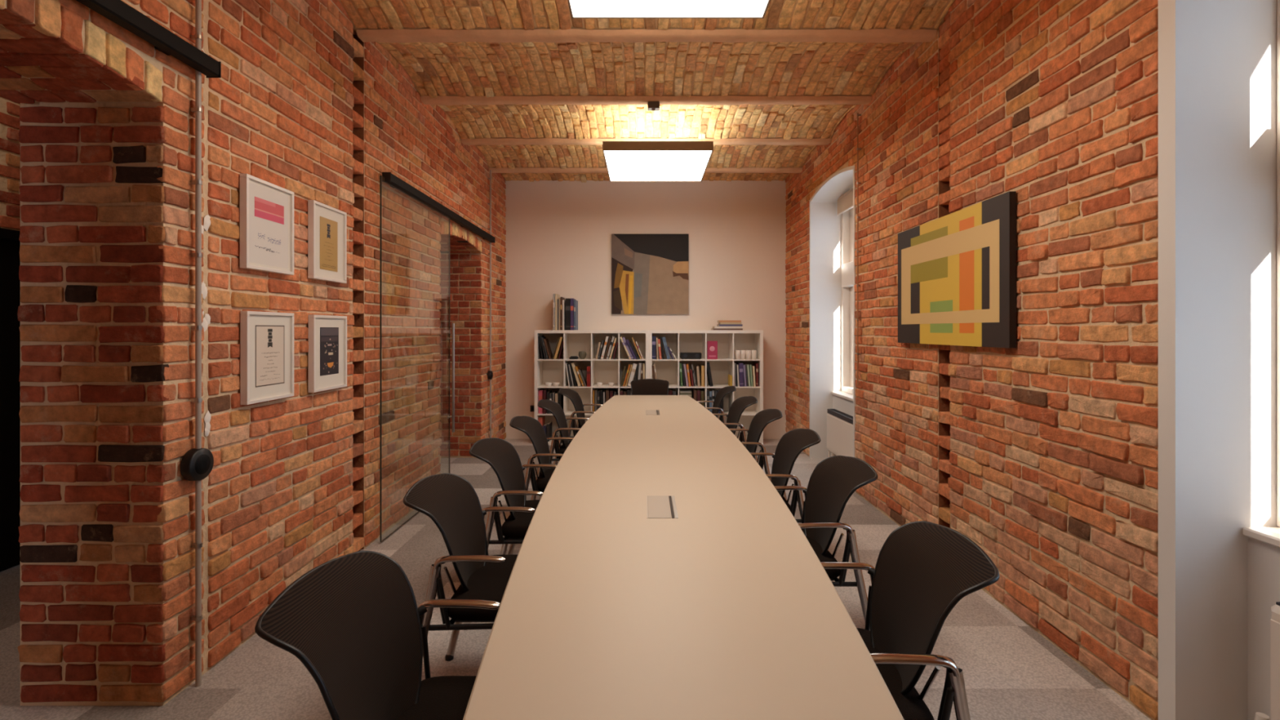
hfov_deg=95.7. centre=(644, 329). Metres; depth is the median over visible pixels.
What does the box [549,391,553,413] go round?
book
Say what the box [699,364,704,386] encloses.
book
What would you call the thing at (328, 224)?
print
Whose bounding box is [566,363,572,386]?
book
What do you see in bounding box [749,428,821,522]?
chair
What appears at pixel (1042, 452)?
wall
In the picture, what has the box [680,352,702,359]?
radio
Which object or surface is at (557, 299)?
book
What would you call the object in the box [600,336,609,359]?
book
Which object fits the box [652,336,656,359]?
book
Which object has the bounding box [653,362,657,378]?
book
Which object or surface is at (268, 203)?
print
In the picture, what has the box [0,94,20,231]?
wall
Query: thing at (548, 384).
bowl
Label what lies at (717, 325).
flat book
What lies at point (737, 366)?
book
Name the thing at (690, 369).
book
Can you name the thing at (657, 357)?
book
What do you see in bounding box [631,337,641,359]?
book
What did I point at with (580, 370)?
book
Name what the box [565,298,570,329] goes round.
book
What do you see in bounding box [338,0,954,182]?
ceiling
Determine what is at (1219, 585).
trim
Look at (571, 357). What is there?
case
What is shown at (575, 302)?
book
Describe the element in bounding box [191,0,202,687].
conduit
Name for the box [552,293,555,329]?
book
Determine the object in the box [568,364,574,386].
book
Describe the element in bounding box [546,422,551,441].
book
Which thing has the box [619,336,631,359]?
book
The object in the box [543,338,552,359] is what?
book
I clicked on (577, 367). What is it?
book
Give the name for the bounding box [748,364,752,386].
book
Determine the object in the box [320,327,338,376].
print
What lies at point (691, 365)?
book
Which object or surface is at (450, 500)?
chair
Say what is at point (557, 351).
book
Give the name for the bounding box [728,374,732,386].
book
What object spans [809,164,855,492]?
trim
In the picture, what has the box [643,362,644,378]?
book
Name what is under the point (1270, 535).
window
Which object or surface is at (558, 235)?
wall
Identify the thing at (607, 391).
book
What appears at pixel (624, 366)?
book
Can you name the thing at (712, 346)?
book
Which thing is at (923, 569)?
chair
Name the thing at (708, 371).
book
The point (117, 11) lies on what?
sliding door rail
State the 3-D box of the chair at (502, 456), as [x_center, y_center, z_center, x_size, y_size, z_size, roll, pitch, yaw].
[-0.577,1.035,3.132,0.670,0.869,0.600,0,0,1]
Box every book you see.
[537,336,544,359]
[538,388,546,413]
[538,415,545,426]
[539,335,546,359]
[541,337,548,359]
[542,422,547,434]
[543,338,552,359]
[543,389,548,413]
[546,390,551,413]
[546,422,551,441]
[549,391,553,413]
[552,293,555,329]
[552,337,559,359]
[552,391,557,401]
[554,336,563,359]
[555,293,559,329]
[555,391,558,403]
[557,298,559,329]
[558,341,563,359]
[558,393,563,409]
[559,297,560,329]
[560,297,564,329]
[562,299,565,329]
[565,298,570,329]
[565,362,570,386]
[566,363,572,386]
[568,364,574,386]
[569,363,577,386]
[570,298,576,329]
[571,361,581,386]
[573,299,577,329]
[574,365,584,386]
[578,368,586,386]
[586,365,591,386]
[592,388,595,413]
[595,342,601,359]
[595,389,598,411]
[597,339,604,359]
[597,389,599,408]
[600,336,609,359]
[600,389,603,406]
[603,390,605,404]
[604,337,612,359]
[605,388,609,401]
[606,336,615,359]
[608,337,617,359]
[609,389,613,398]
[613,342,617,359]
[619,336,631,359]
[620,365,626,386]
[622,337,633,359]
[622,364,631,386]
[625,364,632,386]
[626,339,636,359]
[627,362,637,386]
[629,341,639,359]
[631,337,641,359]
[634,362,639,380]
[635,341,643,359]
[637,362,641,379]
[640,364,643,379]
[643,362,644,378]
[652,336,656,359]
[652,364,654,378]
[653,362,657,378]
[656,337,658,359]
[657,338,662,359]
[659,337,664,359]
[662,336,670,359]
[668,388,672,395]
[679,362,683,386]
[679,389,691,392]
[679,391,691,394]
[680,362,685,386]
[683,363,688,386]
[684,363,690,386]
[688,368,693,386]
[689,364,696,386]
[692,388,697,400]
[694,365,700,386]
[695,388,700,403]
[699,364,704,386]
[699,389,704,406]
[706,341,717,359]
[706,361,713,386]
[706,388,709,410]
[708,389,711,413]
[710,388,714,407]
[711,328,742,329]
[712,326,742,328]
[716,324,742,326]
[717,320,741,322]
[717,322,741,324]
[720,399,723,413]
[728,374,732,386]
[733,362,735,386]
[736,362,743,386]
[736,364,739,386]
[742,363,748,386]
[742,364,746,386]
[746,364,751,386]
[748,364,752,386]
[751,365,755,386]
[753,362,758,386]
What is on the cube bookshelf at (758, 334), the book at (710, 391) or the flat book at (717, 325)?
the book at (710, 391)
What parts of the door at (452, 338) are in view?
sliding door rail, pull handle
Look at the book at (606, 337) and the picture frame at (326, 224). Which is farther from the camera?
the book at (606, 337)
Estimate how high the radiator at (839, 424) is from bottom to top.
0.592 m
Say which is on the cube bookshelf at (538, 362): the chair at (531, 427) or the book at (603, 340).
the book at (603, 340)
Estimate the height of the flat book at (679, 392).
0.022 m
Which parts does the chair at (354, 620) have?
frame, backrest, leg, seat, armrest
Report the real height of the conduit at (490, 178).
3.380 m
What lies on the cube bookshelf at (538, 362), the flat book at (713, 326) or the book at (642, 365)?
the book at (642, 365)
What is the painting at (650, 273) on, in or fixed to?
attached to the wall at (558, 235)
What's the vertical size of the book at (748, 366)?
0.281 m
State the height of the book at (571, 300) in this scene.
0.410 m
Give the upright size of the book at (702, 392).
0.290 m
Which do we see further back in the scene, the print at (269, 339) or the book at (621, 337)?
the book at (621, 337)
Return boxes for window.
[831,207,853,401]
[1242,0,1279,547]
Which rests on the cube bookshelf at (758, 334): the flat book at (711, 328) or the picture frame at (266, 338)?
the flat book at (711, 328)
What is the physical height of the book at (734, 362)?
0.300 m
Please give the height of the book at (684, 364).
0.291 m
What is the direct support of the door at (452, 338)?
in the wall at (300, 104)
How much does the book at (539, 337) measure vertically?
0.298 m
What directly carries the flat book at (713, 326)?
on the flat book at (711, 328)
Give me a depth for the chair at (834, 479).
2.59 m
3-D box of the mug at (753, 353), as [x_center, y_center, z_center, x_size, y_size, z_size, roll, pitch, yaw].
[1.415,0.320,7.525,0.072,0.115,0.072,0,0,0]
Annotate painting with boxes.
[611,234,688,314]
[897,191,1016,347]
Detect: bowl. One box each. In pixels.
[545,382,551,386]
[552,382,559,386]
[578,351,586,359]
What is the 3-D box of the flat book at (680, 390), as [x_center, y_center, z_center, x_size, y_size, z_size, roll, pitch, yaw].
[0.531,0.800,7.575,0.150,0.022,0.200,0,0,0]
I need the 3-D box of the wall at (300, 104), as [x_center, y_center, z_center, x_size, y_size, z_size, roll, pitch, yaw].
[-2.152,-0.340,3.010,0.581,3.620,9.620,0,0,0]
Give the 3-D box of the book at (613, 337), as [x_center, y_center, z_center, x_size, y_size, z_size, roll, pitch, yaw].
[-0.443,0.229,7.559,0.107,0.295,0.220,0,0,0]
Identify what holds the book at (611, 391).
on the cube bookshelf at (538, 362)
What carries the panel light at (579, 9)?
hanging from the ceiling
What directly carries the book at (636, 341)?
on the cube bookshelf at (538, 362)
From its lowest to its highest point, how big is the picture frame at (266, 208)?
0.435 m
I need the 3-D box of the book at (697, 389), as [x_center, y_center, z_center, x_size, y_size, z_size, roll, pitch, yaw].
[0.698,0.928,7.572,0.040,0.300,0.227,0,0,0]
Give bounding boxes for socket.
[646,409,659,414]
[646,495,678,518]
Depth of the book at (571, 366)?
7.46 m
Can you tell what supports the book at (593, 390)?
on the cube bookshelf at (538, 362)
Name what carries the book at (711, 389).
on the cube bookshelf at (758, 334)
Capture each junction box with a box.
[180,448,213,480]
[487,370,493,379]
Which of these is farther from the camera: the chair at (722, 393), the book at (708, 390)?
the book at (708, 390)
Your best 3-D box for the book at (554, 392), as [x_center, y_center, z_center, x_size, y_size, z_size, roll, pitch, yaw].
[-1.174,0.943,7.573,0.028,0.270,0.221,0,0,0]
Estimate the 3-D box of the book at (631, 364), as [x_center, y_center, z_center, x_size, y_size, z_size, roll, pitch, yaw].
[-0.205,0.586,7.546,0.095,0.283,0.198,0,0,0]
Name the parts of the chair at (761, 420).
armrest, armrest, backrest, frame, leg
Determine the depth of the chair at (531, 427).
3.92 m
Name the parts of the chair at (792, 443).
armrest, armrest, seat, backrest, frame, leg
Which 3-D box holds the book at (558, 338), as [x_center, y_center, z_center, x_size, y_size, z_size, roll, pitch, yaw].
[-1.145,0.237,7.569,0.094,0.278,0.215,0,0,0]
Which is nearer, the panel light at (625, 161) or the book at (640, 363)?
the panel light at (625, 161)
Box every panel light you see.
[567,0,770,18]
[602,141,713,181]
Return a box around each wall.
[0,0,506,706]
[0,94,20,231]
[505,180,786,439]
[785,0,1158,719]
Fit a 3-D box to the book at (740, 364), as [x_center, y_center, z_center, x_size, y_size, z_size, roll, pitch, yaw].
[1.244,0.577,7.552,0.060,0.302,0.205,0,0,0]
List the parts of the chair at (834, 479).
armrest, seat, armrest, backrest, frame, seat frame, leg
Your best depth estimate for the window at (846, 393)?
6.59 m
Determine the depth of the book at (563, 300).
7.49 m
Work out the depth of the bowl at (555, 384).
7.48 m
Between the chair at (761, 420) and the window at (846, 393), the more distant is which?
the window at (846, 393)
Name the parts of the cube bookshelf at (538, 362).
panel, panel, shelf, shelf, panel, shelf, panel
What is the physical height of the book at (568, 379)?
0.299 m
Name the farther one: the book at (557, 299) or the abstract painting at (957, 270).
the book at (557, 299)
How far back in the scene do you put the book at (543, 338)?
7.46 m
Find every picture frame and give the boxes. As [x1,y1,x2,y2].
[240,173,293,275]
[240,311,293,404]
[307,200,346,283]
[308,315,346,392]
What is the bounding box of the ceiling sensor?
[647,101,659,111]
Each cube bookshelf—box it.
[533,329,648,444]
[648,329,763,444]
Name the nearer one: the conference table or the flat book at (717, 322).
the conference table
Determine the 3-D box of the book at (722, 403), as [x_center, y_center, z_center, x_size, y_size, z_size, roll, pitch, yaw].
[0.997,0.938,7.569,0.030,0.280,0.240,0,0,0]
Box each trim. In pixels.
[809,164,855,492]
[1158,0,1279,719]
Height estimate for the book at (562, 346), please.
0.234 m
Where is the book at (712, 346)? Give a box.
[706,341,717,359]
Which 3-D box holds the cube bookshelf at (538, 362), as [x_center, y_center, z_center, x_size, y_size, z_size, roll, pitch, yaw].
[-0.682,0.736,7.620,1.468,1.468,0.390,0,0,0]
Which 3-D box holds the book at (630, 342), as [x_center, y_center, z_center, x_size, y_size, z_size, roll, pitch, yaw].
[-0.139,0.259,7.569,0.129,0.234,0.211,0,0,0]
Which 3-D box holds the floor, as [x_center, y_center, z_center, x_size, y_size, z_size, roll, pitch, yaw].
[-0.825,1.520,3.035,6.950,0.100,10.070,0,0,0]
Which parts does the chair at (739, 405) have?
armrest, armrest, backrest, frame, leg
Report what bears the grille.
attached to the radiator at (839, 424)
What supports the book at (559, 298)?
on the cube bookshelf at (538, 362)
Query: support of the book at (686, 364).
on the cube bookshelf at (758, 334)
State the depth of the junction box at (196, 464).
2.37 m
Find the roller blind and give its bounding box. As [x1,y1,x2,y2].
[836,187,853,216]
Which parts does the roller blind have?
rail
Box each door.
[0,227,20,571]
[379,172,495,542]
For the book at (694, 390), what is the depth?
7.45 m
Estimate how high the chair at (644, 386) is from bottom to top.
0.869 m
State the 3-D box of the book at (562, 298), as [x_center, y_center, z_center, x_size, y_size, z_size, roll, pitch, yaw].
[-1.078,-0.213,7.619,0.020,0.430,0.272,0,0,0]
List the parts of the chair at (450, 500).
leg, frame, backrest, seat frame, leg, armrest, seat, armrest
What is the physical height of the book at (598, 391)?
0.290 m
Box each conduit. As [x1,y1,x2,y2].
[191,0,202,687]
[488,169,491,438]
[856,112,861,386]
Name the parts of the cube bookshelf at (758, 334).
panel, panel, shelf, shelf, shelf, panel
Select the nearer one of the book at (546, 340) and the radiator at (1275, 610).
the radiator at (1275, 610)
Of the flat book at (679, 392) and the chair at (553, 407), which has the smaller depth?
the chair at (553, 407)
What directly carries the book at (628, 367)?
on the cube bookshelf at (538, 362)
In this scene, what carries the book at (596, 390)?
on the cube bookshelf at (538, 362)
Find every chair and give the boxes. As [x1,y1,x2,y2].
[254,550,500,719]
[403,472,535,661]
[463,437,557,623]
[507,415,573,554]
[537,399,589,499]
[558,388,603,437]
[631,378,668,395]
[696,386,736,422]
[713,395,757,448]
[728,408,782,480]
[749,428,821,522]
[774,455,878,631]
[820,520,999,719]
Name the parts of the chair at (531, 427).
leg, backrest, frame, leg, seat, armrest, armrest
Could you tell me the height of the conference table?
0.740 m
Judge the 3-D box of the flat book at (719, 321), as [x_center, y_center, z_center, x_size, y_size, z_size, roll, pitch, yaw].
[1.105,-0.112,7.599,0.280,0.026,0.251,0,0,0]
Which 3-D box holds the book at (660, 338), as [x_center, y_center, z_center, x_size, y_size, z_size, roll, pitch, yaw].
[0.226,0.231,7.553,0.062,0.290,0.197,0,0,0]
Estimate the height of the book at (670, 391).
0.300 m
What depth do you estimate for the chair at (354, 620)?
1.45 m
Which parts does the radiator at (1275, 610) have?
panel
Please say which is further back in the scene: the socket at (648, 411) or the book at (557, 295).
the book at (557, 295)
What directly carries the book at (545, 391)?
on the cube bookshelf at (538, 362)
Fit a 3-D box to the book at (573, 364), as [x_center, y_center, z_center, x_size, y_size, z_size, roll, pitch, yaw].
[-0.886,0.574,7.579,0.123,0.306,0.222,0,0,0]
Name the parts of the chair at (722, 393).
armrest, armrest, leg, backrest, frame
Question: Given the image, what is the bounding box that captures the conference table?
[462,395,903,719]
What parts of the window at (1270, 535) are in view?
sill, frame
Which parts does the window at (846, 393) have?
sill, frame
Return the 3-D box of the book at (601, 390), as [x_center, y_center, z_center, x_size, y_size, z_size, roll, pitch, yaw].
[-0.559,0.928,7.566,0.028,0.300,0.224,0,0,0]
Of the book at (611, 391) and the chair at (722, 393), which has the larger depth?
the book at (611, 391)
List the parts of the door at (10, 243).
frame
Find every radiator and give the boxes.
[826,408,853,457]
[1254,601,1279,719]
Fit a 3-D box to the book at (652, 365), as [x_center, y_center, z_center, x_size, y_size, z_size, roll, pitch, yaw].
[0.118,0.592,7.556,0.048,0.270,0.210,0,0,0]
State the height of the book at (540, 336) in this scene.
0.304 m
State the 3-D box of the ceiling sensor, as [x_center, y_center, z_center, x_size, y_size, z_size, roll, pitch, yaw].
[0.075,-1.882,4.885,0.100,0.068,0.070,0,0,0]
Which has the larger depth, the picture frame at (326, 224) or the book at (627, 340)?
the book at (627, 340)
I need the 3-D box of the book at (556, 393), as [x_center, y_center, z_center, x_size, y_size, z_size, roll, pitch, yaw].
[-1.136,0.948,7.559,0.032,0.260,0.220,0,0,0]
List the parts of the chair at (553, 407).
leg, backrest, frame, seat frame, leg, seat, armrest, armrest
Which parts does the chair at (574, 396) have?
leg, backrest, frame, armrest, armrest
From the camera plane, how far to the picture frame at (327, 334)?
3.37 m
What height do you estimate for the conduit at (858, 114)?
2.400 m
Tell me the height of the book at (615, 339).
0.275 m
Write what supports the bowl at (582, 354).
on the cube bookshelf at (538, 362)
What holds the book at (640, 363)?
on the cube bookshelf at (538, 362)
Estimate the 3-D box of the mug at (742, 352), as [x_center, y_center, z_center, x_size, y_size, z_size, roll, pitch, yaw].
[1.275,0.320,7.525,0.072,0.115,0.072,0,0,0]
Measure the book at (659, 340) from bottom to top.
0.261 m
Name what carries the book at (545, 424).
on the cube bookshelf at (538, 362)
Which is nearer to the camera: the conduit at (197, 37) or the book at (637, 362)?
the conduit at (197, 37)
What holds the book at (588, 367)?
on the cube bookshelf at (538, 362)
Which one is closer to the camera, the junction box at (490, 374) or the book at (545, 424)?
the junction box at (490, 374)
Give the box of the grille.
[826,408,853,424]
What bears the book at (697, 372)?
on the cube bookshelf at (758, 334)
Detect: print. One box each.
[248,182,288,268]
[255,324,284,386]
[320,216,337,271]
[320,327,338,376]
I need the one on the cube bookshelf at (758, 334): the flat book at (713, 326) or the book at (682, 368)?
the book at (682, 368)
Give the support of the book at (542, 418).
on the cube bookshelf at (538, 362)
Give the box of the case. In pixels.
[568,355,578,359]
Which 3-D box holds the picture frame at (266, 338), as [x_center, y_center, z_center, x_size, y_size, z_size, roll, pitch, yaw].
[-1.852,0.129,2.855,0.034,0.434,0.358,0,0,0]
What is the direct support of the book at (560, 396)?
on the cube bookshelf at (538, 362)
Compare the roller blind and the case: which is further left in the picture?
the case
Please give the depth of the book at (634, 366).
7.47 m
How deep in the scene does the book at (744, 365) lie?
7.45 m
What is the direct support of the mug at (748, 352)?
on the cube bookshelf at (758, 334)
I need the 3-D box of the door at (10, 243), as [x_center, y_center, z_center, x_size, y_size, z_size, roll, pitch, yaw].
[-3.897,0.430,3.400,0.105,2.080,1.600,0,0,0]
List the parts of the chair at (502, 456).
leg, frame, backrest, leg, seat frame, armrest, seat, armrest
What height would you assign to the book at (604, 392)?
0.280 m
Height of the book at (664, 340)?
0.291 m
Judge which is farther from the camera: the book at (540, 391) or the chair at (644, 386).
the book at (540, 391)
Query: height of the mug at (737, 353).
0.115 m
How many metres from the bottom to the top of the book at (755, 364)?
0.300 m
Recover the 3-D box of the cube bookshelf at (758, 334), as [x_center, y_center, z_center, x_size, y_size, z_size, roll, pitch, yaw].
[0.786,0.736,7.620,1.468,1.468,0.390,0,0,0]
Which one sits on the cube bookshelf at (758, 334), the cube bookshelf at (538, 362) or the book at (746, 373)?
the book at (746, 373)
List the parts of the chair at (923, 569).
armrest, seat, armrest, backrest, frame, leg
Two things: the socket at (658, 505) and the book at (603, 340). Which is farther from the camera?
the book at (603, 340)
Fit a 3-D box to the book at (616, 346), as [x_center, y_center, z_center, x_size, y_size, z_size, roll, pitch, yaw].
[-0.377,0.268,7.552,0.070,0.217,0.196,0,0,0]
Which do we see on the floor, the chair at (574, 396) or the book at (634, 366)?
the chair at (574, 396)
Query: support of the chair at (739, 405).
on the floor
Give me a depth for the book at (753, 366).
7.45 m
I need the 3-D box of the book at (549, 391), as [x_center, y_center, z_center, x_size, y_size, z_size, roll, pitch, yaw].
[-1.248,0.938,7.582,0.028,0.280,0.233,0,0,0]
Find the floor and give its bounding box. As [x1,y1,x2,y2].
[0,439,1151,719]
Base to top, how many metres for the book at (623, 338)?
0.286 m
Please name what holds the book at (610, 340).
on the cube bookshelf at (538, 362)
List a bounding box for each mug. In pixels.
[734,350,740,359]
[740,350,745,359]
[746,350,751,359]
[751,350,756,359]
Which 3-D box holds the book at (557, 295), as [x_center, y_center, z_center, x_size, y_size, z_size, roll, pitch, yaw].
[-1.145,-0.234,7.620,0.020,0.470,0.271,0,0,0]
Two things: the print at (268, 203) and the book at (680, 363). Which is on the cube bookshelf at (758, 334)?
the book at (680, 363)
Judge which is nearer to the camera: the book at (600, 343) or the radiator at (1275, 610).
the radiator at (1275, 610)

